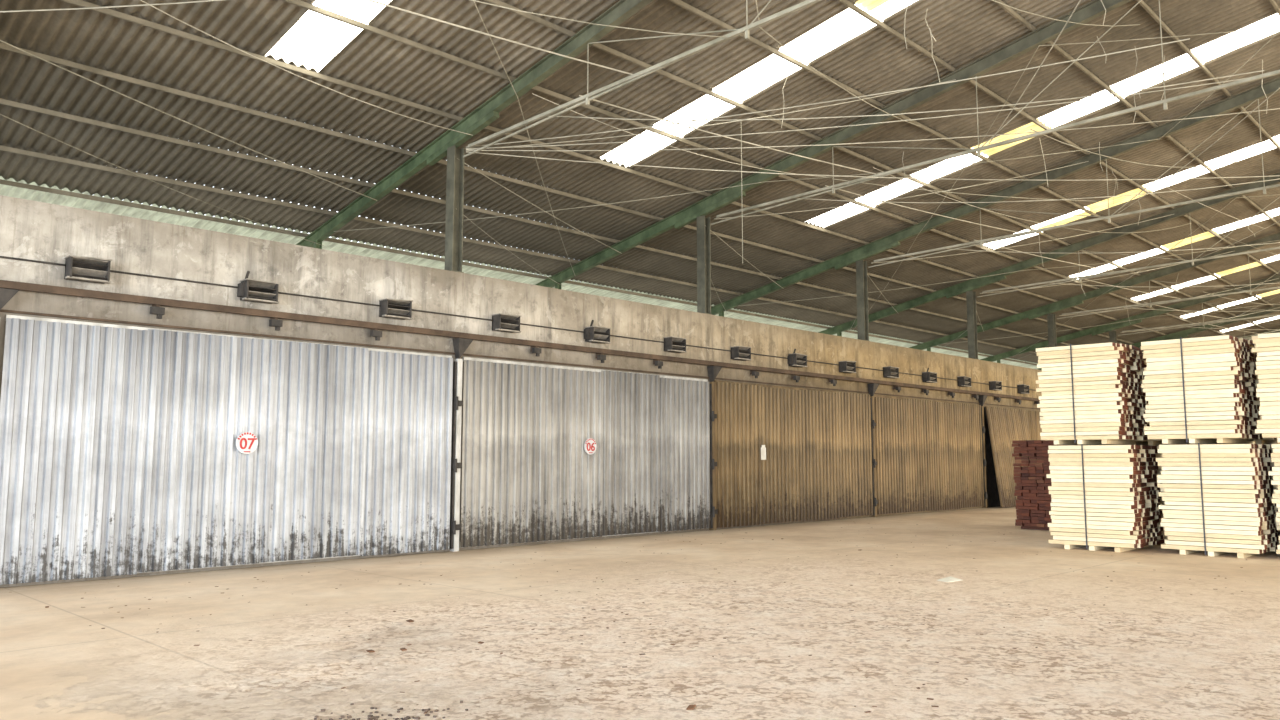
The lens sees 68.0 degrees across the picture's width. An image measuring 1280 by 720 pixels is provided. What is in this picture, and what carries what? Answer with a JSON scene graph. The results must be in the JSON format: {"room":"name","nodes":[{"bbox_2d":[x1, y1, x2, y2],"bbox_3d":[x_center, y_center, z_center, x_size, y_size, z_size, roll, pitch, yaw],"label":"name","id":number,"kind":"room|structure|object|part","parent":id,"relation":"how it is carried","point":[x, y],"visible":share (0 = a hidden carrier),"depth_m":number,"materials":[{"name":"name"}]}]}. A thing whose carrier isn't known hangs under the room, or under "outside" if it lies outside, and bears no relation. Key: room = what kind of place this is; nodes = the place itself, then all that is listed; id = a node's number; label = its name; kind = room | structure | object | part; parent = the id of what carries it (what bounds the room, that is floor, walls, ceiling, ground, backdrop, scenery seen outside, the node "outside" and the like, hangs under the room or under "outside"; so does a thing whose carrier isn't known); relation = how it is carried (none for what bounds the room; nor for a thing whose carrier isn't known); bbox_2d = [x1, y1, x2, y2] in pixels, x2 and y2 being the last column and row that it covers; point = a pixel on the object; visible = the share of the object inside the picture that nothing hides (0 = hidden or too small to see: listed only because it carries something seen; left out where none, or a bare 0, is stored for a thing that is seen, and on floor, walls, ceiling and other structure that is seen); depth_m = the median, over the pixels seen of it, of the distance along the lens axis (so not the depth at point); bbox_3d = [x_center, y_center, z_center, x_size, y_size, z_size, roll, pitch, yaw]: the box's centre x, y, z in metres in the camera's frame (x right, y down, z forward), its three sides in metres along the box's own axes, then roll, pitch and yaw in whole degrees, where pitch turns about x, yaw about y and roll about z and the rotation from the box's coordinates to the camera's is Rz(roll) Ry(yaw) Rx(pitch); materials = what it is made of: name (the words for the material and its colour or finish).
{"room":"lumber warehouse","nodes":[
{"label":"lumber warehouse","id":0,"kind":"room"},
{"bbox_2d":[0,288,18,309],"bbox_3d":[-8.134,0.970,11.907,0.215,3.760,0.335,-6,-8,44],"label":"post","id":1,"kind":"object","parent":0,"point":[5,294],"depth_m":12.05,"materials":[{"name":"grey concrete"}]},
{"bbox_2d":[0,195,1041,587],"bbox_3d":[8.581,2.177,29.320,0.300,5.000,82.000,-6,-8,44],"label":"wall","id":2,"kind":"structure","parent":0,"point":[29,229],"depth_m":16.22,"materials":[{"name":"paint"}]},
{"bbox_2d":[0,256,64,265],"bbox_3d":[-8.455,-1.325,11.793,0.260,0.316,2.370,-6,-8,44],"label":"cable","id":3,"kind":"object","parent":2,"relation":"attached to","point":[21,259],"visible":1,"depth_m":12.42,"materials":[{"name":"metal"}]},
{"bbox_2d":[64,255,238,287],"bbox_3d":[-6.807,-1.149,13.466,0.260,0.321,2.370,-6,-8,44],"label":"louvres","id":4,"kind":"object","parent":2,"relation":"attached to","point":[77,268],"visible":1,"depth_m":12.80,"materials":[{"name":"metal"}]},
{"bbox_2d":[237,271,379,305],"bbox_3d":[-5.170,-1.038,15.136,0.260,0.444,2.400,-6,-8,44],"label":"louvres","id":5,"kind":"object","parent":2,"relation":"attached to","point":[252,290],"visible":1,"depth_m":14.46,"materials":[{"name":"metal"}]},
{"bbox_2d":[314,241,321,248],"bbox_3d":[-7.190,-1.923,21.131,0.200,1.439,0.200,-6,-8,44],"label":"post","id":6,"kind":"object","parent":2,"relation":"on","point":[318,246],"visible":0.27,"depth_m":21.19,"materials":[{"name":"green metal"}]},
{"bbox_2d":[379,298,492,320],"bbox_3d":[-3.512,-0.800,16.814,0.260,0.322,2.370,-6,-8,44],"label":"louvres","id":7,"kind":"object","parent":2,"relation":"attached to","point":[401,309],"visible":1,"depth_m":16.15,"materials":[{"name":"metal"}]},
{"bbox_2d":[445,145,464,272],"bbox_3d":[-3.418,-2.764,17.504,0.260,2.357,0.280,-6,-8,44],"label":"post","id":8,"kind":"object","parent":2,"relation":"on","point":[455,167],"depth_m":17.47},
{"bbox_2d":[296,0,821,247],"bbox_3d":[8.314,-6.404,6.335,45.651,4.813,0.140,-6,-8,44],"label":"roof truss","id":9,"kind":"object","parent":8,"relation":"on","point":[487,113],"depth_m":16.21,"materials":[{"name":"green metal"}]},
{"bbox_2d":[0,280,1039,404],"bbox_3d":[8.758,0.940,29.276,0.195,0.291,82.000,-6,-8,44],"label":"rail","id":10,"kind":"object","parent":2,"relation":"in","point":[155,309],"depth_m":16.29,"materials":[{"name":"brown metal"}]},
{"bbox_2d":[0,315,452,584],"bbox_3d":[-5.736,1.366,14.392,0.116,3.408,6.790,-6,-8,44],"label":"door","id":11,"kind":"structure","parent":10,"relation":"attached to","point":[119,453],"depth_m":13.78,"materials":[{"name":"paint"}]},
{"bbox_2d":[236,432,257,453],"bbox_3d":[-5.857,1.236,14.152,0.020,0.330,0.330,-6,-8,44],"label":"number sign","id":12,"kind":"object","parent":11,"relation":"attached to","point":[246,442],"visible":1,"depth_m":14.14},
{"bbox_3d":[8.758,0.940,29.276,0.195,0.291,82.000,-6,-8,44],"label":"rail","id":13,"kind":"part","parent":10,"relation":"part of","materials":[{"name":"metal"}]},
{"bbox_2d":[459,357,709,547],"bbox_3d":[-0.803,1.888,19.401,0.116,3.400,6.790,-6,-8,44],"label":"door","id":14,"kind":"structure","parent":10,"relation":"attached to","point":[528,474],"depth_m":18.91,"materials":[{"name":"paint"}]},
{"bbox_2d":[584,438,596,454],"bbox_3d":[-0.995,1.735,19.093,0.020,0.330,0.330,-6,-8,44],"label":"number sign","id":15,"kind":"object","parent":14,"relation":"attached to","point":[590,445],"visible":1,"depth_m":19.08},
{"bbox_2d":[713,380,872,527],"bbox_3d":[4.130,2.419,24.410,0.116,3.409,6.790,-6,-8,44],"label":"door","id":16,"kind":"structure","parent":10,"relation":"attached to","point":[817,465],"depth_m":24.02,"materials":[{"name":"brown paint"}]},
{"bbox_2d":[761,445,765,459],"bbox_3d":[3.016,2.255,23.181,0.006,0.360,0.200,-6,-8,44],"label":"paper notice","id":17,"kind":"object","parent":16,"relation":"attached to","point":[763,448],"visible":1,"depth_m":23.17,"materials":[{"name":"white paper"}]},
{"bbox_2d":[873,395,983,514],"bbox_3d":[9.062,2.946,29.420,0.116,3.410,6.790,-6,-8,44],"label":"door","id":18,"kind":"structure","parent":10,"relation":"attached to","point":[929,457],"depth_m":29.11,"materials":[{"name":"brown paint"}]},
{"bbox_2d":[1026,410,1045,439],"bbox_3d":[15.181,3.626,35.602,0.044,3.370,3.400,-6,-8,44],"label":"door","id":19,"kind":"structure","parent":10,"relation":"attached to","point":[1033,417],"depth_m":35.10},
{"bbox_2d":[0,309,1039,409],"bbox_3d":[8.703,1.170,29.306,0.040,0.030,82.000,-6,-8,44],"label":"trim","id":20,"kind":"structure","parent":2,"relation":"attached to","point":[1,310],"depth_m":16.12,"materials":[{"name":"grey metal"}]},
{"bbox_2d":[491,313,584,332],"bbox_3d":[-1.864,-0.622,18.486,0.260,0.316,2.370,-6,-8,44],"label":"louvres","id":21,"kind":"object","parent":2,"relation":"attached to","point":[501,322],"visible":1,"depth_m":17.80,"materials":[{"name":"metal"}]},
{"bbox_2d":[555,283,561,288],"bbox_3d":[-2.258,-1.397,26.140,0.200,1.439,0.200,-6,-8,44],"label":"post","id":22,"kind":"object","parent":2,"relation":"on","point":[557,286],"visible":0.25,"depth_m":26.20,"materials":[{"name":"green metal"}]},
{"bbox_2d":[584,320,664,343],"bbox_3d":[-0.227,-0.509,20.156,0.260,0.447,2.400,-6,-8,44],"label":"louvres","id":23,"kind":"object","parent":2,"relation":"attached to","point":[595,334],"visible":1,"depth_m":19.45,"materials":[{"name":"metal"}]},
{"bbox_2d":[663,336,731,352],"bbox_3d":[1.431,-0.264,21.833,0.260,0.324,2.370,-6,-8,44],"label":"louvres","id":24,"kind":"object","parent":2,"relation":"attached to","point":[672,344],"visible":1,"depth_m":21.14,"materials":[{"name":"metal"}]},
{"bbox_2d":[697,215,711,314],"bbox_3d":[1.515,-2.237,22.514,0.260,2.357,0.280,-6,-8,44],"label":"post","id":25,"kind":"object","parent":2,"relation":"on","point":[703,232],"depth_m":22.47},
{"bbox_2d":[535,0,1279,287],"bbox_3d":[13.246,-5.877,11.345,45.651,4.813,0.140,-6,-8,44],"label":"roof truss","id":26,"kind":"object","parent":25,"relation":"on","point":[1094,9],"depth_m":19.21,"materials":[{"name":"metal"}]},
{"bbox_2d":[730,346,788,360],"bbox_3d":[3.079,-0.089,23.506,0.260,0.331,2.370,-6,-8,44],"label":"louvres","id":27,"kind":"object","parent":2,"relation":"attached to","point":[743,353],"visible":1,"depth_m":22.80,"materials":[{"name":"metal"}]},
{"bbox_2d":[788,349,839,367],"bbox_3d":[4.716,0.022,25.176,0.260,0.454,2.400,-6,-8,44],"label":"louvres","id":28,"kind":"object","parent":2,"relation":"attached to","point":[795,359],"visible":1,"depth_m":24.45,"materials":[{"name":"metal"}]},
{"bbox_2d":[838,361,883,372],"bbox_3d":[6.374,0.261,26.853,0.260,0.332,2.370,-6,-8,44],"label":"louvres","id":29,"kind":"object","parent":2,"relation":"attached to","point":[845,366],"visible":1,"depth_m":26.12,"materials":[{"name":"metal"}]},
{"bbox_2d":[856,260,868,340],"bbox_3d":[6.447,-1.711,27.523,0.260,2.357,0.280,-6,-8,44],"label":"post","id":30,"kind":"object","parent":2,"relation":"on","point":[861,266],"depth_m":27.47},
{"bbox_2d":[711,77,1279,314],"bbox_3d":[18.179,-5.351,16.354,45.651,4.813,0.140,-6,-8,44],"label":"roof truss","id":31,"kind":"object","parent":30,"relation":"on","point":[1254,94],"depth_m":24.27,"materials":[{"name":"green metal"}]},
{"bbox_2d":[883,366,922,378],"bbox_3d":[8.022,0.440,28.526,0.260,0.322,2.370,-6,-8,44],"label":"louvres","id":32,"kind":"object","parent":2,"relation":"attached to","point":[889,372],"visible":1,"depth_m":27.78,"materials":[{"name":"metal"}]},
{"bbox_2d":[922,368,958,382],"bbox_3d":[9.659,0.547,30.196,0.260,0.449,2.400,-6,-8,44],"label":"louvres","id":33,"kind":"object","parent":2,"relation":"attached to","point":[930,377],"visible":1,"depth_m":29.43,"materials":[{"name":"metal"}]},
{"bbox_2d":[957,376,989,386],"bbox_3d":[11.317,0.787,31.873,0.260,0.331,2.370,-6,-8,44],"label":"louvres","id":34,"kind":"object","parent":2,"relation":"attached to","point":[964,381],"visible":1,"depth_m":31.12,"materials":[{"name":"metal"}]},
{"bbox_2d":[984,407,1000,507],"bbox_3d":[13.955,3.522,34.464,0.020,3.400,6.790,-6,-8,44],"label":"kiln opening","id":35,"kind":"object","parent":2,"relation":"attached to","point":[993,500],"visible":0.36,"depth_m":32.38,"materials":[{"name":"metal"}]},
{"bbox_2d":[989,381,1016,390],"bbox_3d":[12.965,0.960,33.547,0.260,0.318,2.370,-6,-8,44],"label":"louvres","id":36,"kind":"object","parent":2,"relation":"attached to","point":[994,385],"visible":1,"depth_m":32.79,"materials":[{"name":"metal"}]},
{"bbox_2d":[1017,384,1035,393],"bbox_3d":[14.613,1.136,35.220,0.260,0.326,2.370,-6,-8,44],"label":"louvres","id":37,"kind":"object","parent":2,"relation":"attached to","point":[1022,388],"visible":0.97,"depth_m":34.46,"materials":[{"name":"metal"}]},
{"bbox_2d":[0,0,1279,368],"bbox_3d":[20.313,-5.300,18.540,47.280,4.748,81.980,-6,-8,44],"label":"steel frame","id":38,"kind":"structure","parent":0,"point":[835,40],"depth_m":19.28,"materials":[{"name":"grey"}]},
{"bbox_2d":[0,506,1279,719],"bbox_3d":[18.176,3.780,19.703,38.800,0.200,82.000,-6,-8,44],"label":"floor","id":39,"kind":"structure","parent":0,"point":[1212,652],"depth_m":8.74,"materials":[{"name":"concrete"}]},
{"bbox_2d":[450,338,472,551],"bbox_3d":[-3.201,1.496,16.917,0.215,3.760,0.335,-6,-8,44],"label":"post","id":40,"kind":"object","parent":39,"relation":"on","point":[460,345],"depth_m":16.84,"materials":[{"name":"white metal"}]},
{"bbox_2d":[45,524,1246,719],"bbox_3d":[2.488,3.105,14.290,10.820,0.018,19.808,-6,-8,44],"label":"litter","id":41,"kind":"object","parent":39,"relation":"on","point":[690,707],"visible":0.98,"depth_m":6.79,"materials":[{"name":"brown plant"}]},
{"bbox_2d":[707,366,721,529],"bbox_3d":[1.732,2.023,21.926,0.215,3.760,0.335,-6,-8,44],"label":"post","id":42,"kind":"object","parent":39,"relation":"on","point":[713,371],"depth_m":21.85,"materials":[{"name":"grey metal"}]},
{"bbox_2d":[868,383,878,516],"bbox_3d":[6.664,2.550,26.936,0.215,3.760,0.335,-6,-8,44],"label":"post","id":43,"kind":"object","parent":39,"relation":"on","point":[872,387],"depth_m":26.86,"materials":[{"name":"brown metal"}]},
{"bbox_2d":[938,576,961,581],"bbox_3d":[4.122,2.925,12.663,0.372,0.030,0.216,5,-8,-37],"label":"paper scrap","id":44,"kind":"object","parent":39,"relation":"on","point":[947,579],"visible":1,"depth_m":12.65,"materials":[{"name":"white paper"}]},
{"bbox_2d":[978,395,987,507],"bbox_3d":[11.597,3.076,31.945,0.215,3.760,0.335,-6,-8,44],"label":"post","id":45,"kind":"object","parent":39,"relation":"on","point":[982,398],"depth_m":31.87,"materials":[{"name":"brown metal"}]},
{"bbox_2d":[985,406,1030,507],"bbox_3d":[12.970,3.346,32.897,0.472,3.383,3.230,-6,-8,44],"label":"door leaf","id":46,"kind":"structure","parent":39,"relation":"on","point":[1006,425],"depth_m":32.36,"materials":[{"name":"brown paint"}]},
{"bbox_2d":[1012,440,1068,529],"bbox_3d":[9.844,2.883,22.021,1.770,2.070,1.643,-6,-8,44],"label":"stack","id":47,"kind":"object","parent":39,"relation":"on","point":[1033,506],"visible":0.35,"depth_m":21.80,"materials":[{"name":"brown wood"}]},
{"bbox_2d":[1046,444,1163,551],"bbox_3d":[8.543,2.499,17.466,1.557,1.880,1.620,-6,-8,44],"label":"stack","id":48,"kind":"object","parent":39,"relation":"on","point":[1103,496],"visible":0.99,"depth_m":16.91,"materials":[{"name":"brown wood"}]},
{"bbox_2d":[1036,342,1149,444],"bbox_3d":[8.464,0.670,17.737,1.530,1.820,1.620,-6,-8,44],"label":"stack","id":49,"kind":"object","parent":48,"relation":"on","point":[1093,394],"visible":0.98,"depth_m":17.18,"materials":[{"name":"brown wood"}]},
{"bbox_2d":[1154,446,1168,543],"bbox_3d":[10.064,2.636,18.770,1.560,1.880,1.620,-6,-8,44],"label":"stack","id":50,"kind":"object","parent":39,"relation":"on","point":[1158,455],"visible":0.02,"depth_m":17.93,"materials":[{"name":"brown wood"}]},
{"bbox_2d":[1112,352,1176,445],"bbox_3d":[9.984,0.807,19.040,1.527,1.820,1.620,-6,-8,44],"label":"stack","id":51,"kind":"object","parent":50,"relation":"on","point":[1150,442],"visible":0.02,"depth_m":18.31,"materials":[{"name":"brown wood"}]},
{"bbox_2d":[1156,443,1279,557],"bbox_3d":[10.064,2.395,16.473,1.560,1.880,1.620,-6,-8,44],"label":"stack","id":52,"kind":"object","parent":39,"relation":"on","point":[1216,504],"visible":0.94,"depth_m":15.89,"materials":[{"name":"brown wood"}]},
{"bbox_2d":[1141,335,1263,444],"bbox_3d":[9.919,0.569,16.779,1.525,1.820,1.620,-6,-8,44],"label":"stack","id":53,"kind":"object","parent":52,"relation":"on","point":[1202,390],"visible":0.98,"depth_m":16.23,"materials":[{"name":"brown wood"}]},
{"bbox_2d":[1226,457,1279,530],"bbox_3d":[11.492,2.534,17.796,1.557,1.880,1.620,-6,-8,44],"label":"stack","id":54,"kind":"object","parent":39,"relation":"on","point":[1226,457],"visible":0.02,"depth_m":17.14,"materials":[{"name":"brown wood"}]},
{"bbox_2d":[1219,347,1279,444],"bbox_3d":[11.407,0.705,18.072,1.534,1.820,1.620,-6,-8,44],"label":"stack","id":55,"kind":"object","parent":54,"relation":"on","point":[1266,441],"visible":0.02,"depth_m":17.28,"materials":[{"name":"brown wood"}]},
{"bbox_2d":[1268,444,1279,553],"bbox_3d":[11.394,2.295,15.525,1.554,1.880,1.620,-6,-8,44],"label":"stack","id":56,"kind":"object","parent":39,"relation":"on","point":[1275,472],"visible":1,"depth_m":15.49,"materials":[{"name":"beige wood"}]},
{"bbox_2d":[1251,333,1279,442],"bbox_3d":[11.283,0.469,15.827,1.528,1.820,1.620,-6,-8,44],"label":"stack","id":57,"kind":"object","parent":56,"relation":"on","point":[1267,346],"visible":1,"depth_m":15.65,"materials":[{"name":"brown wood"}]},
{"bbox_2d":[0,0,1279,365],"bbox_3d":[20.309,-5.285,18.556,44.340,4.370,82.000,-6,-8,44],"label":"roof","id":58,"kind":"structure","parent":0,"point":[84,4],"depth_m":19.33,"materials":[{"name":"metal"}]},
{"bbox_2d":[0,0,1279,361],"bbox_3d":[12.215,-3.460,26.988,19.210,4.924,77.563,-6,-8,44],"label":"cables","id":59,"kind":"object","parent":58,"relation":"attached to","point":[146,4],"visible":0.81,"depth_m":17.57,"materials":[{"name":"grey metal"}]},
{"bbox_2d":[966,291,978,359],"bbox_3d":[11.380,-1.184,32.533,0.260,2.357,0.280,-6,-8,44],"label":"post","id":60,"kind":"object","parent":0,"point":[970,295],"depth_m":32.47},
{"bbox_2d":[818,172,1279,334],"bbox_3d":[23.112,-4.824,21.363,45.651,4.813,0.140,-6,-8,44],"label":"roof truss","id":61,"kind":"object","parent":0,"point":[972,284],"depth_m":30.28,"materials":[{"name":"green metal"}]},
{"bbox_2d":[1047,313,1056,346],"bbox_3d":[16.312,-0.658,37.542,0.260,2.357,0.280,-6,-8,44],"label":"post","id":62,"kind":"object","parent":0,"point":[1051,320],"depth_m":37.54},
{"bbox_2d":[909,232,1279,349],"bbox_3d":[28.044,-4.298,26.373,45.651,4.813,0.140,-6,-8,44],"label":"roof truss","id":63,"kind":"object","parent":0,"point":[1076,300],"depth_m":36.04,"materials":[{"name":"metal"}]},
{"bbox_2d":[1109,331,1116,342],"bbox_3d":[21.245,-0.131,42.552,0.260,2.357,0.280,-6,-8,44],"label":"post","id":64,"kind":"object","parent":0,"point":[1112,334],"depth_m":42.60,"materials":[{"name":"grey metal"}]},
{"bbox_2d":[980,274,1279,361],"bbox_3d":[32.977,-3.771,31.382,45.651,4.813,0.140,-6,-8,44],"label":"roof truss","id":65,"kind":"object","parent":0,"point":[1103,328],"depth_m":41.76,"materials":[{"name":"metal"}]},
{"bbox_2d":[1038,305,1279,369],"bbox_3d":[37.909,-3.245,36.392,45.651,4.813,0.140,-6,-8,44],"label":"roof truss","id":66,"kind":"object","parent":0,"point":[1183,334],"depth_m":46.35,"materials":[{"name":"green metal"}]},
{"bbox_2d":[1242,328,1279,339],"bbox_3d":[42.842,-2.718,41.401,45.651,4.813,0.140,-6,-8,44],"label":"roof truss","id":67,"kind":"object","parent":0,"point":[1275,330],"depth_m":50.47,"materials":[{"name":"grey metal"}]}
]}

